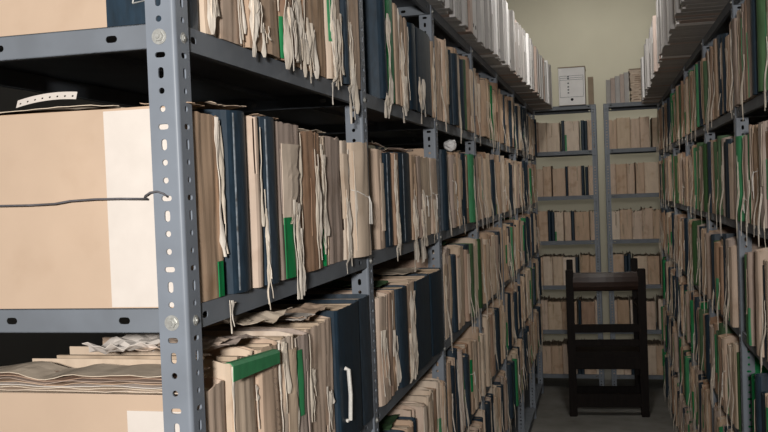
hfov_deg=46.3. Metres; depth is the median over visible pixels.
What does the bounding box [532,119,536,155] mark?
volume
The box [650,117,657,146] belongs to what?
folder
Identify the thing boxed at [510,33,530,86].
folder
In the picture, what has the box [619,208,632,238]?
folder
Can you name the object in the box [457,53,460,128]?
folder
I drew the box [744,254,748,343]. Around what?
volume
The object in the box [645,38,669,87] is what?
file box
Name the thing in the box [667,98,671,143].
volume
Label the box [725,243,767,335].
folder
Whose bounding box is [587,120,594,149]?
folder
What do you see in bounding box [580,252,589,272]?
folder
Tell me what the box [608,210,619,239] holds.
folder
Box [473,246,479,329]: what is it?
folder
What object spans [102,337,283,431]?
folder
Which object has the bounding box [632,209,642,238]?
folder
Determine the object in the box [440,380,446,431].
folder
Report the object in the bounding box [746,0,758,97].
folder
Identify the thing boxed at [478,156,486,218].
folder
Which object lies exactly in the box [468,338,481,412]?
folder
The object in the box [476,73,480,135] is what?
folder
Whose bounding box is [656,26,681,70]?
file box
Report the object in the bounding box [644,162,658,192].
folder
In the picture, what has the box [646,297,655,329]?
folder
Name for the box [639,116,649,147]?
folder
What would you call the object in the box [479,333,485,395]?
folder
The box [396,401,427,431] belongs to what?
folder
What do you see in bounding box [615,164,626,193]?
folder
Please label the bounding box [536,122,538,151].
folder
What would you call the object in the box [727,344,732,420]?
folder
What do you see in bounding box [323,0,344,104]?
folder
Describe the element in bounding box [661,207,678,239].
volume
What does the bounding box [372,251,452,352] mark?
folder
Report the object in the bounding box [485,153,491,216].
folder
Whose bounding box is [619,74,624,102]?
folder
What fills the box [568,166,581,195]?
folder
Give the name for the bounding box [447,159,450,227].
folder
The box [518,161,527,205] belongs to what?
volume
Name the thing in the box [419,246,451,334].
folder
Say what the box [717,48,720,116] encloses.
folder
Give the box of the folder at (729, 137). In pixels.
[720,136,733,229]
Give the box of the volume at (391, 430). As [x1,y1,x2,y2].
[379,429,403,431]
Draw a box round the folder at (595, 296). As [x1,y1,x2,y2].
[595,296,599,323]
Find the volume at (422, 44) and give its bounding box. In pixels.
[415,27,431,123]
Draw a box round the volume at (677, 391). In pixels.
[677,391,679,431]
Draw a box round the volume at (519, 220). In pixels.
[519,220,523,273]
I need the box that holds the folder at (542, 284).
[539,255,543,285]
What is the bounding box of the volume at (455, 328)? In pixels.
[449,254,458,332]
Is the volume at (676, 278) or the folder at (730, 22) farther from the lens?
the volume at (676, 278)
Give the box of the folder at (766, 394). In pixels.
[765,393,767,431]
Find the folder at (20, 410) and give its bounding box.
[0,376,225,431]
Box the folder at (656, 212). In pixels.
[653,209,660,238]
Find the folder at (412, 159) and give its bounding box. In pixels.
[409,155,419,271]
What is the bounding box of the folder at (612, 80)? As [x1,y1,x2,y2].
[610,77,614,102]
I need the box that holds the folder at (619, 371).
[613,369,623,374]
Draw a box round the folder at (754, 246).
[745,244,767,316]
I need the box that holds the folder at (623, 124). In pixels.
[616,117,630,148]
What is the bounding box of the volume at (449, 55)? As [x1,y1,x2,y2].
[448,50,452,124]
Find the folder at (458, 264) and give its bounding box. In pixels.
[449,253,461,329]
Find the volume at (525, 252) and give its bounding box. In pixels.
[524,222,526,262]
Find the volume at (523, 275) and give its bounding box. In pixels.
[520,274,526,319]
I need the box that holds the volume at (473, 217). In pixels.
[465,154,477,231]
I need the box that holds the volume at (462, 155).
[459,153,466,223]
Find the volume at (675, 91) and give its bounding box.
[675,91,678,139]
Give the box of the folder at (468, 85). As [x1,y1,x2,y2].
[459,55,474,135]
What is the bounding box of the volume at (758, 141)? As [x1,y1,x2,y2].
[758,141,760,226]
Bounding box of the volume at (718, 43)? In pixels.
[718,43,724,114]
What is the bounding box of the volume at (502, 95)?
[502,95,505,143]
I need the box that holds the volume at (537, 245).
[535,216,538,250]
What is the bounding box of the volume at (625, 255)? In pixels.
[624,253,627,271]
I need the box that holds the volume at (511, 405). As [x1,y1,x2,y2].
[502,362,515,426]
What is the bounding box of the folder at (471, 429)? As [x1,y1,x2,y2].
[466,426,477,431]
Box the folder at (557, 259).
[553,253,563,284]
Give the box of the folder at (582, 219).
[574,210,589,239]
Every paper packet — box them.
[0,361,209,393]
[628,68,641,101]
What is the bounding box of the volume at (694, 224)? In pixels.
[691,222,719,284]
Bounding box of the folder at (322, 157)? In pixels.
[319,136,329,266]
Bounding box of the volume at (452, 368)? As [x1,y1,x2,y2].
[450,365,456,431]
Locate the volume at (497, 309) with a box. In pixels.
[486,307,500,366]
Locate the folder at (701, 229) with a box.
[701,229,702,291]
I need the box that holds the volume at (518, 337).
[518,337,524,386]
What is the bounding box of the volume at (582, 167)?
[581,166,584,194]
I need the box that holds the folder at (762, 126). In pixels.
[757,120,767,244]
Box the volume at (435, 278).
[359,267,443,355]
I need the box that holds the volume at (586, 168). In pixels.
[585,167,588,194]
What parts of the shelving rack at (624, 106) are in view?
post, post, shelf, shelf, shelf, shelf, shelf, shelf, shelf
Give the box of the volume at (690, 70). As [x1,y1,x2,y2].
[688,70,693,131]
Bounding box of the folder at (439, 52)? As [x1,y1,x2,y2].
[437,40,446,131]
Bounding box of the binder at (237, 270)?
[192,109,250,293]
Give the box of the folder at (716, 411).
[714,406,725,431]
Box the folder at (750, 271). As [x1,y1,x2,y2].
[746,251,756,345]
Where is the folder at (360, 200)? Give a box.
[346,142,371,257]
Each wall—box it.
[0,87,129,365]
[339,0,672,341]
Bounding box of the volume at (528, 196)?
[525,162,530,208]
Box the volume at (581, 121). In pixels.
[580,120,584,149]
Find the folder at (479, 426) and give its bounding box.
[469,423,481,431]
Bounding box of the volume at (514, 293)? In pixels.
[513,292,518,336]
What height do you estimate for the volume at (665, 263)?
0.276 m
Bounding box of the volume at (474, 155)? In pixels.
[474,155,477,216]
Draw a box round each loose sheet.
[0,92,125,114]
[82,333,169,353]
[135,335,230,350]
[140,102,204,108]
[192,101,245,109]
[202,334,256,352]
[203,307,291,327]
[247,114,277,119]
[259,303,329,320]
[278,313,314,319]
[298,128,325,132]
[319,280,387,287]
[348,267,419,274]
[368,142,383,146]
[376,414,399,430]
[379,148,412,152]
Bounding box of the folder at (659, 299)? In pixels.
[656,294,666,329]
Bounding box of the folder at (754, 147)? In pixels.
[751,124,759,225]
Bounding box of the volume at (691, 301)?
[690,300,694,353]
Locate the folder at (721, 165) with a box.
[720,165,723,211]
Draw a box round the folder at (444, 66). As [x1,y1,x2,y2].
[437,38,448,122]
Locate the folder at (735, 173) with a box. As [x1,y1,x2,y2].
[734,135,743,219]
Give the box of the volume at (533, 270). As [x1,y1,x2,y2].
[532,269,535,304]
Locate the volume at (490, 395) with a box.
[485,393,495,431]
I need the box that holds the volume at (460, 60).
[459,59,464,129]
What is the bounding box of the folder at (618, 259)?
[610,251,623,271]
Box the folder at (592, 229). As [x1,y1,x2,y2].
[590,210,597,239]
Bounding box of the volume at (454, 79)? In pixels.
[450,53,458,125]
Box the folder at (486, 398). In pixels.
[485,396,491,431]
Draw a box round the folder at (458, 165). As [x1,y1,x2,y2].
[453,152,465,233]
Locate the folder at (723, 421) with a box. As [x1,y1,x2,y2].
[717,416,729,431]
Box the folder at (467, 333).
[458,327,480,401]
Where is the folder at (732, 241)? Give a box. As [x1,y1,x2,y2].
[724,237,767,320]
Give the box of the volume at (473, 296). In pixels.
[450,243,476,316]
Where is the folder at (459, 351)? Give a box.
[457,349,464,431]
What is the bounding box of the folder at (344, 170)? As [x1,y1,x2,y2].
[339,140,352,273]
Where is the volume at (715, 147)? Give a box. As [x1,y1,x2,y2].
[713,141,719,213]
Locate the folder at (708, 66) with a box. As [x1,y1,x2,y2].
[706,50,713,130]
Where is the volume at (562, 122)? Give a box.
[561,121,564,150]
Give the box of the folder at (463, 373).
[463,373,468,431]
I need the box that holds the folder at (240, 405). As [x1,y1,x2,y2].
[32,346,259,431]
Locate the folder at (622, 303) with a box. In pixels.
[617,296,629,323]
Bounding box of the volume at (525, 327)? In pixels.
[522,326,530,367]
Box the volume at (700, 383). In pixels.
[698,382,702,431]
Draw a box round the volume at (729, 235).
[723,233,755,316]
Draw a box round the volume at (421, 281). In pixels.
[335,274,431,370]
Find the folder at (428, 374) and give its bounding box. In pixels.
[421,370,438,378]
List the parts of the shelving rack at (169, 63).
post, shelf, shelf, shelf, post, shelf, shelf, shelf, shelf, shelf, post, shelf, shelf, shelf, shelf, shelf, post, shelf, shelf, shelf, shelf, shelf, shelf, post, shelf, shelf, shelf, shelf, post, shelf, shelf, shelf, post, shelf, shelf, post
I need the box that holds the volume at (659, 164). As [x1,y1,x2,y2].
[659,164,660,198]
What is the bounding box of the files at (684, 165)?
[436,52,745,431]
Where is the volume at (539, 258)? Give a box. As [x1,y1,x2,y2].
[533,257,541,294]
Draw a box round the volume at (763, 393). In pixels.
[761,391,767,431]
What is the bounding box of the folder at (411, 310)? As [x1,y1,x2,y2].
[318,279,418,382]
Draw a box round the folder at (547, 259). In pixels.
[543,254,553,284]
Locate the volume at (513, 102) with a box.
[512,102,517,155]
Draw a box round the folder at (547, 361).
[539,340,552,373]
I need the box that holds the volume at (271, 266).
[252,116,279,309]
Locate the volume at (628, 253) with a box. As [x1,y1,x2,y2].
[627,252,630,271]
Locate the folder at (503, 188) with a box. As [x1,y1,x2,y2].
[500,156,506,212]
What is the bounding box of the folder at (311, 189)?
[299,130,322,271]
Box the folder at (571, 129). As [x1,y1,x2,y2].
[564,121,579,150]
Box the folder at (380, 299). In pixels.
[296,292,390,406]
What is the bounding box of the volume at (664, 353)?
[663,352,665,386]
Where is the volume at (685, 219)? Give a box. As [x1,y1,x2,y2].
[684,217,703,274]
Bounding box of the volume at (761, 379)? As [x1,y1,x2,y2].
[755,373,767,431]
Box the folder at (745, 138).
[740,135,749,235]
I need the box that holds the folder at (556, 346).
[551,340,562,373]
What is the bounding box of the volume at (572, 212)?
[571,210,574,240]
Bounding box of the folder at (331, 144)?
[324,136,342,263]
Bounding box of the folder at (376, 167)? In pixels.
[368,148,385,249]
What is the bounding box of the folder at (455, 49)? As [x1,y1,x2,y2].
[455,49,461,143]
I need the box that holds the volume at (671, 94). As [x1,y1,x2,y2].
[669,93,673,144]
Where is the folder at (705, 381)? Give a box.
[701,379,709,431]
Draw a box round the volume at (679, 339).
[679,339,681,382]
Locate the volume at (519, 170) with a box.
[519,170,522,216]
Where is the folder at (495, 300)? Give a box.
[492,299,507,356]
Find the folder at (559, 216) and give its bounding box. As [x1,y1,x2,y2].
[554,210,564,240]
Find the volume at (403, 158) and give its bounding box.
[389,152,411,242]
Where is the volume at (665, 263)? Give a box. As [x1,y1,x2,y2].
[665,263,665,292]
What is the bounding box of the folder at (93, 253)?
[0,106,235,333]
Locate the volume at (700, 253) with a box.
[699,231,701,298]
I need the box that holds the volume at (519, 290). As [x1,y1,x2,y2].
[518,286,522,328]
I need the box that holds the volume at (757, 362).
[747,351,767,427]
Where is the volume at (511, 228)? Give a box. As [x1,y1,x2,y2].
[510,227,513,275]
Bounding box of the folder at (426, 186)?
[420,156,431,245]
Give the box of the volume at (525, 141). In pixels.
[522,107,527,154]
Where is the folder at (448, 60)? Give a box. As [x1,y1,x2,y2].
[447,60,448,123]
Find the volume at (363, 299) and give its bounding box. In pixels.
[279,294,372,425]
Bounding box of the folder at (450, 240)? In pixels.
[442,238,478,305]
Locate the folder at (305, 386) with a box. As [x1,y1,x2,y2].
[202,328,313,431]
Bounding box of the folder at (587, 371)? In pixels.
[585,369,596,373]
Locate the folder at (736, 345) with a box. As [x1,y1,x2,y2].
[731,341,749,431]
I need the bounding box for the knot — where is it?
[444,140,455,150]
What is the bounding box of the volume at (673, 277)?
[672,276,675,316]
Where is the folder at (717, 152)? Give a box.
[716,152,719,227]
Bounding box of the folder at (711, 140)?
[708,140,716,228]
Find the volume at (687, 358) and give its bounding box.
[685,356,690,405]
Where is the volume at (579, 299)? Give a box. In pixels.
[578,295,581,323]
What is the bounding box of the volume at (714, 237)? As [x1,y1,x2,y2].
[711,233,727,305]
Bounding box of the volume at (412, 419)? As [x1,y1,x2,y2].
[396,416,416,431]
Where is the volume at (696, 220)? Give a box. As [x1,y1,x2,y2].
[691,220,713,283]
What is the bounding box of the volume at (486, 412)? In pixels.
[485,411,487,431]
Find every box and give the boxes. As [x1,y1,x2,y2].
[427,0,443,3]
[430,2,444,8]
[435,0,451,11]
[444,0,457,20]
[446,0,460,22]
[451,0,467,28]
[454,28,465,31]
[457,0,472,34]
[460,0,474,36]
[462,0,476,39]
[465,39,476,42]
[468,0,482,44]
[472,0,485,48]
[474,0,490,51]
[477,0,493,53]
[480,0,498,57]
[484,0,499,60]
[487,0,505,63]
[491,0,509,67]
[493,9,510,70]
[496,10,515,73]
[499,39,516,76]
[501,22,519,77]
[503,25,522,79]
[507,29,525,83]
[508,30,526,84]
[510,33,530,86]
[511,40,530,88]
[514,38,532,90]
[515,43,534,91]
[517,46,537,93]
[518,49,538,95]
[520,52,539,97]
[522,54,541,98]
[524,58,543,100]
[526,58,544,102]
[528,60,548,104]
[530,65,550,105]
[531,62,547,103]
[531,64,551,107]
[558,66,585,105]
[588,77,593,104]
[641,57,662,97]
[641,64,658,99]
[644,44,667,90]
[644,77,663,96]
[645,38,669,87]
[649,27,675,79]
[649,35,674,80]
[649,60,671,85]
[651,22,679,74]
[651,31,676,78]
[651,80,673,82]
[652,16,680,72]
[654,74,677,76]
[656,0,687,62]
[656,25,683,69]
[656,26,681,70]
[657,0,693,55]
[659,56,689,60]
[659,62,685,64]
[659,63,685,65]
[660,0,696,50]
[660,15,694,53]
[660,64,684,67]
[661,0,697,48]
[661,55,690,58]
[662,0,699,46]
[662,53,692,56]
[662,59,688,61]
[666,0,701,42]
[667,0,703,40]
[668,0,710,31]
[668,22,708,33]
[668,33,706,38]
[670,41,700,44]
[671,31,707,34]
[674,0,722,15]
[674,8,719,17]
[674,18,712,28]
[675,15,718,20]
[676,21,714,25]
[679,17,717,23]
[680,0,728,4]
[681,5,725,11]
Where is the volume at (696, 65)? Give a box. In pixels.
[695,64,702,126]
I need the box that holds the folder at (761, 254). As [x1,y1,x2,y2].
[755,247,767,356]
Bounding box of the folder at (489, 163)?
[489,163,493,227]
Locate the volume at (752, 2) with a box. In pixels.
[750,0,761,94]
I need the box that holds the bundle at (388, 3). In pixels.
[384,0,394,118]
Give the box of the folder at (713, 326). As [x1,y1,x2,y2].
[710,326,714,403]
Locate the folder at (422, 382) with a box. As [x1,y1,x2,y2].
[412,378,442,431]
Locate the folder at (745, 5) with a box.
[740,0,752,119]
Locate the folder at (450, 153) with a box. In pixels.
[447,152,457,225]
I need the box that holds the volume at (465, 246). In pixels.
[431,244,472,332]
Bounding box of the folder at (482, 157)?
[482,157,488,218]
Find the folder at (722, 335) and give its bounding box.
[718,334,736,405]
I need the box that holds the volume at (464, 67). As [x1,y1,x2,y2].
[461,59,466,130]
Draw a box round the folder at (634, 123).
[630,118,639,147]
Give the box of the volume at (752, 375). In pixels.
[751,373,756,431]
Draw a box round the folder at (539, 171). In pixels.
[536,169,543,196]
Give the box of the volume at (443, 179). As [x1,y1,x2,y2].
[438,153,448,230]
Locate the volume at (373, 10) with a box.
[362,0,388,117]
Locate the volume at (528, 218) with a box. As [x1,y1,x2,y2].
[528,218,530,257]
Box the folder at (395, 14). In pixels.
[392,3,399,105]
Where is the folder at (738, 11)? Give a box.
[737,8,745,104]
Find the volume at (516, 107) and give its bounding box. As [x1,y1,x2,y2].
[515,106,518,148]
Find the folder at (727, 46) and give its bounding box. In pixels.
[725,35,731,111]
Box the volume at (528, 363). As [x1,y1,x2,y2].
[522,330,530,373]
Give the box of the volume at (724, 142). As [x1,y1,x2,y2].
[724,142,726,216]
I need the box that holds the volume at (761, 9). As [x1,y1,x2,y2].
[756,0,767,91]
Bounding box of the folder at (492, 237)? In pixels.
[491,235,494,294]
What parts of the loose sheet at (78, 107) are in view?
perforated strip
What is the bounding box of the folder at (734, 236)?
[723,236,757,325]
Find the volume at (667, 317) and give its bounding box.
[666,315,672,353]
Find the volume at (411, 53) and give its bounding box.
[406,22,417,111]
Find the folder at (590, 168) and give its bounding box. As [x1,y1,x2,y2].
[588,166,595,194]
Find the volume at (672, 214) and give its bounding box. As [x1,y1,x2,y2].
[671,212,686,259]
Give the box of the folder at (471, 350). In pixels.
[454,338,475,414]
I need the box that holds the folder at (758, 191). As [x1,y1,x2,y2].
[753,130,759,234]
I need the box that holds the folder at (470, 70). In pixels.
[469,69,473,131]
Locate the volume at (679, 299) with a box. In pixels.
[678,285,681,329]
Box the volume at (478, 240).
[477,239,482,307]
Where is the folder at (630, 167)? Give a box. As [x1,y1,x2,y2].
[626,163,634,193]
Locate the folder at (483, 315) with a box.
[482,314,490,378]
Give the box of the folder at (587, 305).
[581,297,594,323]
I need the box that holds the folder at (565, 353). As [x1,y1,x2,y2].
[563,337,577,373]
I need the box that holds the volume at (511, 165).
[511,165,512,209]
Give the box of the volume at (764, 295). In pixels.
[760,265,766,364]
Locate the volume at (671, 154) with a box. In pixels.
[671,154,673,200]
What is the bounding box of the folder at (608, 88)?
[606,80,610,103]
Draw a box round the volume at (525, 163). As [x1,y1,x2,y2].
[525,163,526,205]
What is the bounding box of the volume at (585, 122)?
[584,121,587,149]
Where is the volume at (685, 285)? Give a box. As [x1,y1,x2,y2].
[683,284,688,342]
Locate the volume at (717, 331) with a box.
[716,330,719,396]
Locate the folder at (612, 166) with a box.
[607,164,615,193]
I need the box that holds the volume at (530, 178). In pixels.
[529,168,531,203]
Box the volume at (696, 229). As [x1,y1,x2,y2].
[696,229,698,285]
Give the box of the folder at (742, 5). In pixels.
[740,3,751,100]
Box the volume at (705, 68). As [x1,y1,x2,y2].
[703,61,709,122]
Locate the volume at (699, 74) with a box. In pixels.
[698,60,703,125]
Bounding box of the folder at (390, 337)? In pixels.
[305,290,394,395]
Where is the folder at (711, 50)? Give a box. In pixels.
[708,46,715,128]
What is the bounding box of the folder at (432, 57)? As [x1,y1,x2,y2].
[429,41,436,119]
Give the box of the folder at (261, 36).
[241,0,279,59]
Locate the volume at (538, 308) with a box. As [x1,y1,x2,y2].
[534,306,542,349]
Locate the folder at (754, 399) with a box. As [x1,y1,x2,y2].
[754,399,755,431]
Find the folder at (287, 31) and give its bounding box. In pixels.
[276,0,298,70]
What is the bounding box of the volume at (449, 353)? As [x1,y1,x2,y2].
[446,347,462,431]
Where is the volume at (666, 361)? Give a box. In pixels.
[665,360,669,397]
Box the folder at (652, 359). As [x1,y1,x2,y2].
[648,340,656,374]
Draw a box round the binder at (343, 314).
[203,300,362,431]
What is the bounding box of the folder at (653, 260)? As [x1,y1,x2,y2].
[646,253,659,283]
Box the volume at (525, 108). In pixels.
[525,108,528,158]
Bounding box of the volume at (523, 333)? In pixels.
[522,332,526,378]
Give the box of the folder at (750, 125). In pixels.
[746,124,757,239]
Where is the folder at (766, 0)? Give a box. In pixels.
[764,0,767,107]
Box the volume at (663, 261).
[662,260,665,298]
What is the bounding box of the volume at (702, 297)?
[693,296,705,367]
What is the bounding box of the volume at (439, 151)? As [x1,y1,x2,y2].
[438,149,451,232]
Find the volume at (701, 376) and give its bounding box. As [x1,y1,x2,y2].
[698,374,705,380]
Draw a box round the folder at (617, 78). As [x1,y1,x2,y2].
[615,76,619,102]
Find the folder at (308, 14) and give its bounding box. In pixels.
[291,0,325,83]
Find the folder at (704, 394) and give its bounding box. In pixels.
[703,388,710,431]
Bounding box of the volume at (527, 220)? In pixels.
[526,217,529,257]
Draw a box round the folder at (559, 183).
[552,168,565,195]
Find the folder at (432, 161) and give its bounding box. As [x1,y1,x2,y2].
[423,157,438,240]
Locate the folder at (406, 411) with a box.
[378,405,415,417]
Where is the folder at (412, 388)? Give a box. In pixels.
[410,387,433,421]
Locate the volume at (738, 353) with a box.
[737,352,741,431]
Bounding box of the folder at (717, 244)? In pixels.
[712,241,720,312]
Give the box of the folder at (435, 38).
[434,36,438,119]
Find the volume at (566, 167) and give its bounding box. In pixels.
[565,166,568,195]
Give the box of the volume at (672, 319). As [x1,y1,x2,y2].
[671,318,675,356]
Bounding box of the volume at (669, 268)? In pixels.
[668,267,675,302]
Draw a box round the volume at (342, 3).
[339,0,349,84]
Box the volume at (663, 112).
[662,107,664,146]
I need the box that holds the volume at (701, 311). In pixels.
[699,309,715,370]
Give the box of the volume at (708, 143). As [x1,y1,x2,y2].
[707,142,711,212]
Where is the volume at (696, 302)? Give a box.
[694,300,706,360]
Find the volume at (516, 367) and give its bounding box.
[512,358,518,405]
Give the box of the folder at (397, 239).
[381,151,401,258]
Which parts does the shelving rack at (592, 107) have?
shelf, shelf, shelf, shelf, shelf, shelf, shelf, post, post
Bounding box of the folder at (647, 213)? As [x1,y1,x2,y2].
[641,206,652,238]
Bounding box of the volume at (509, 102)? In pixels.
[508,100,512,146]
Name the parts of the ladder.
leg, leg, seat, crest rail, rail, rail, leg, armrest, leg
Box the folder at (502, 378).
[497,375,504,421]
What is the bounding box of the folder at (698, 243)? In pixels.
[696,224,723,287]
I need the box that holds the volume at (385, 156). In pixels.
[381,152,392,246]
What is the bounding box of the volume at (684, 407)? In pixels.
[683,407,687,431]
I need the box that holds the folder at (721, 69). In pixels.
[718,42,725,113]
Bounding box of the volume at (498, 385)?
[493,384,504,431]
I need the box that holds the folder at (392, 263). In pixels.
[372,258,434,267]
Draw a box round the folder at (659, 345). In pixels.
[654,338,663,374]
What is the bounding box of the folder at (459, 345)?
[445,342,469,374]
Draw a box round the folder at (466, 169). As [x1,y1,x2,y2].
[465,155,469,222]
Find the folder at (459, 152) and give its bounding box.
[459,152,482,227]
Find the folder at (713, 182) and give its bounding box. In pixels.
[712,147,715,213]
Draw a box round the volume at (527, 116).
[526,116,528,152]
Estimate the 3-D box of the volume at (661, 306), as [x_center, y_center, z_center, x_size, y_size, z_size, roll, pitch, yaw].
[2.400,0.857,7.200,0.338,0.267,0.054,-2,2,14]
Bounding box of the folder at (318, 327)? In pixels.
[202,315,335,431]
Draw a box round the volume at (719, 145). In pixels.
[717,134,743,214]
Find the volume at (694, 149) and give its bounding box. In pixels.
[693,147,697,208]
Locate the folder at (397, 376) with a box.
[306,290,401,391]
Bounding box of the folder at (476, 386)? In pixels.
[473,340,478,409]
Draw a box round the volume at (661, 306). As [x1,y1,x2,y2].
[661,306,663,339]
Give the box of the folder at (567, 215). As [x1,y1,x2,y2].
[564,211,571,240]
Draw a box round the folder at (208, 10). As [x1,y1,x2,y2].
[198,0,219,36]
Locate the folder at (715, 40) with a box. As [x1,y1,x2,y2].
[711,38,718,126]
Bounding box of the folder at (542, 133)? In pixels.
[538,123,546,151]
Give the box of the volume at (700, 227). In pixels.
[699,225,727,272]
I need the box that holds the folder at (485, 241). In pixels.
[483,239,489,300]
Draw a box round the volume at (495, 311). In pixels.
[494,310,499,369]
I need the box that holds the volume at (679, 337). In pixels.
[678,337,679,386]
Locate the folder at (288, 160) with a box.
[274,121,305,298]
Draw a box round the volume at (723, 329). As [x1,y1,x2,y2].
[718,322,735,408]
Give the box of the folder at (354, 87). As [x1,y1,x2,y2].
[345,0,360,123]
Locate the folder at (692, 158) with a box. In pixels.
[690,145,696,209]
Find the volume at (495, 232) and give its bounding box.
[485,231,501,286]
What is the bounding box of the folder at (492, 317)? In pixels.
[482,310,495,375]
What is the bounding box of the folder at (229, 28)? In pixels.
[216,0,246,46]
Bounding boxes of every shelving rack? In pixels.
[0,0,543,431]
[528,104,604,385]
[603,102,663,385]
[657,0,767,431]
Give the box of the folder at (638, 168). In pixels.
[634,162,644,192]
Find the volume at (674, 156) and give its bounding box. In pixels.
[674,156,677,202]
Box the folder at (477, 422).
[472,421,482,431]
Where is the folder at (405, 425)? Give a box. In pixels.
[391,420,413,431]
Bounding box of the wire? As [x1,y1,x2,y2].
[0,191,168,206]
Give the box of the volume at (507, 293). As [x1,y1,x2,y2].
[505,292,511,349]
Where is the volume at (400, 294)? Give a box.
[307,285,409,387]
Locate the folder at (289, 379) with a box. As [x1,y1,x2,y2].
[125,331,299,431]
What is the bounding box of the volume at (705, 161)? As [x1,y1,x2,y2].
[702,143,708,211]
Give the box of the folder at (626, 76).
[624,72,628,101]
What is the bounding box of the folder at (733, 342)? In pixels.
[726,342,733,428]
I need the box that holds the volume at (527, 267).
[527,267,532,306]
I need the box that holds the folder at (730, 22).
[729,22,732,109]
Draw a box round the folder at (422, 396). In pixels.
[399,390,433,431]
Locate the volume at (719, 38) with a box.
[717,34,722,115]
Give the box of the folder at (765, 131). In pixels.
[763,131,767,250]
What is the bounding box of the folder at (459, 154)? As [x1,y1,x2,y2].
[459,154,462,223]
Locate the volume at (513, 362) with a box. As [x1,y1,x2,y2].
[507,360,515,409]
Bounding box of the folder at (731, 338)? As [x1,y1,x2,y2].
[720,335,739,420]
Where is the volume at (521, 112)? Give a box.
[520,106,523,144]
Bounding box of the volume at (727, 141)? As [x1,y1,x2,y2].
[725,138,733,217]
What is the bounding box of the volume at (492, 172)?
[489,159,495,215]
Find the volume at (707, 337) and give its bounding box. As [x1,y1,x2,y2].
[705,314,710,379]
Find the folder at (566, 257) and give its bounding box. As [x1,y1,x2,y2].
[563,255,575,284]
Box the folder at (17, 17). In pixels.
[0,0,198,36]
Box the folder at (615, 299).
[611,295,617,323]
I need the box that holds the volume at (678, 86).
[678,86,682,137]
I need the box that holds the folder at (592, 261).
[589,254,595,271]
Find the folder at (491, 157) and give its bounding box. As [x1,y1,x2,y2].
[489,154,499,216]
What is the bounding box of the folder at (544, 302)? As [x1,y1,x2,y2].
[537,295,549,329]
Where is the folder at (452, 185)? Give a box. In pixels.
[447,154,459,227]
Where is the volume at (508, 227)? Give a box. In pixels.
[506,226,512,280]
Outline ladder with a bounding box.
[565,258,649,416]
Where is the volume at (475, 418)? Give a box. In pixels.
[472,416,482,422]
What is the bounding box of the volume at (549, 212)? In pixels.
[547,210,552,240]
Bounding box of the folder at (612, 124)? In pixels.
[606,119,616,148]
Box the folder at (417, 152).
[405,148,430,156]
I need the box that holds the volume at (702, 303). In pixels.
[700,302,708,308]
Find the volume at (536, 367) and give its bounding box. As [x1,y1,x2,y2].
[535,355,537,373]
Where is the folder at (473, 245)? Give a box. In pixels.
[473,245,477,311]
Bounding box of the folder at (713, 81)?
[710,52,716,118]
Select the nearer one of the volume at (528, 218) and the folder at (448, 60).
the folder at (448, 60)
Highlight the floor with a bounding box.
[526,369,677,431]
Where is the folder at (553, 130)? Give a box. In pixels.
[546,123,561,151]
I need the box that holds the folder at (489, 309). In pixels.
[483,308,498,370]
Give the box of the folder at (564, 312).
[562,296,577,329]
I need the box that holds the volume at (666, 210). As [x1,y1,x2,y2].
[665,209,684,251]
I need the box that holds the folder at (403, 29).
[398,15,410,122]
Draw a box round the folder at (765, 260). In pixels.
[760,259,767,371]
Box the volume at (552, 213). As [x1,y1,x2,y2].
[551,211,554,240]
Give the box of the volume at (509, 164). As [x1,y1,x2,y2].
[508,163,511,209]
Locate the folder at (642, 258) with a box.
[632,252,647,283]
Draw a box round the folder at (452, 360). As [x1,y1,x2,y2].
[446,356,456,422]
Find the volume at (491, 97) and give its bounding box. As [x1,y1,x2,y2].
[490,85,495,147]
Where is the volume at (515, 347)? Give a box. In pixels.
[512,346,520,396]
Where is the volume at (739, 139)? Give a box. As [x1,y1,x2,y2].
[735,135,745,231]
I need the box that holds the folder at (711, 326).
[710,324,713,387]
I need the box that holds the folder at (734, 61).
[729,18,740,112]
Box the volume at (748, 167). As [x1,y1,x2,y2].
[745,134,750,226]
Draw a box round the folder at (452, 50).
[447,47,458,126]
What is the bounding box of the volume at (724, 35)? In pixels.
[721,33,728,112]
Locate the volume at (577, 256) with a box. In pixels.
[575,254,579,272]
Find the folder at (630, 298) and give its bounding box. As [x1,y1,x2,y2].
[629,295,632,323]
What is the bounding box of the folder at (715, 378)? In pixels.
[712,321,724,404]
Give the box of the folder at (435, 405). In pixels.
[424,387,438,431]
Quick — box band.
[226,349,279,381]
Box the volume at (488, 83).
[487,83,493,140]
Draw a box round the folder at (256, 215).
[244,115,264,287]
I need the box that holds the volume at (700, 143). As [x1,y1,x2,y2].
[697,142,703,209]
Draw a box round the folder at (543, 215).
[534,210,547,240]
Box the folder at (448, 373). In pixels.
[428,360,455,431]
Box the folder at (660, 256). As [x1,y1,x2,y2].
[658,251,664,281]
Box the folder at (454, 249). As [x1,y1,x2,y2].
[431,245,464,325]
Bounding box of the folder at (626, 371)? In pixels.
[624,369,630,374]
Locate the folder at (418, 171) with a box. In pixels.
[412,155,425,262]
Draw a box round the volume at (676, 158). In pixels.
[675,157,678,202]
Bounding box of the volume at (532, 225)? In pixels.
[531,219,534,254]
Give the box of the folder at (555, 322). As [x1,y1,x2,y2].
[548,297,562,329]
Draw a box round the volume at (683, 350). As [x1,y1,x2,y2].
[683,350,690,396]
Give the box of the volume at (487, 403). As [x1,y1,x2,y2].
[478,401,491,431]
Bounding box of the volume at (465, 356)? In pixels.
[462,353,471,425]
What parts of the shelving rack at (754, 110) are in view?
shelf, post, post, shelf, shelf, shelf, post, shelf, shelf, shelf, shelf, post, shelf, shelf, shelf, post, shelf, shelf, shelf, shelf, shelf, shelf, shelf, post, shelf, shelf, shelf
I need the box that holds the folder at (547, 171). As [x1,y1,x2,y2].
[543,166,552,196]
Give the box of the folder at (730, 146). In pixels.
[728,142,734,218]
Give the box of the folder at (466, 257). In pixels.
[463,249,474,326]
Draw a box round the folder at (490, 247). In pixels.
[489,235,492,293]
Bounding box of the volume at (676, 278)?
[675,277,678,320]
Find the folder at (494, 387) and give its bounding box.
[487,384,496,396]

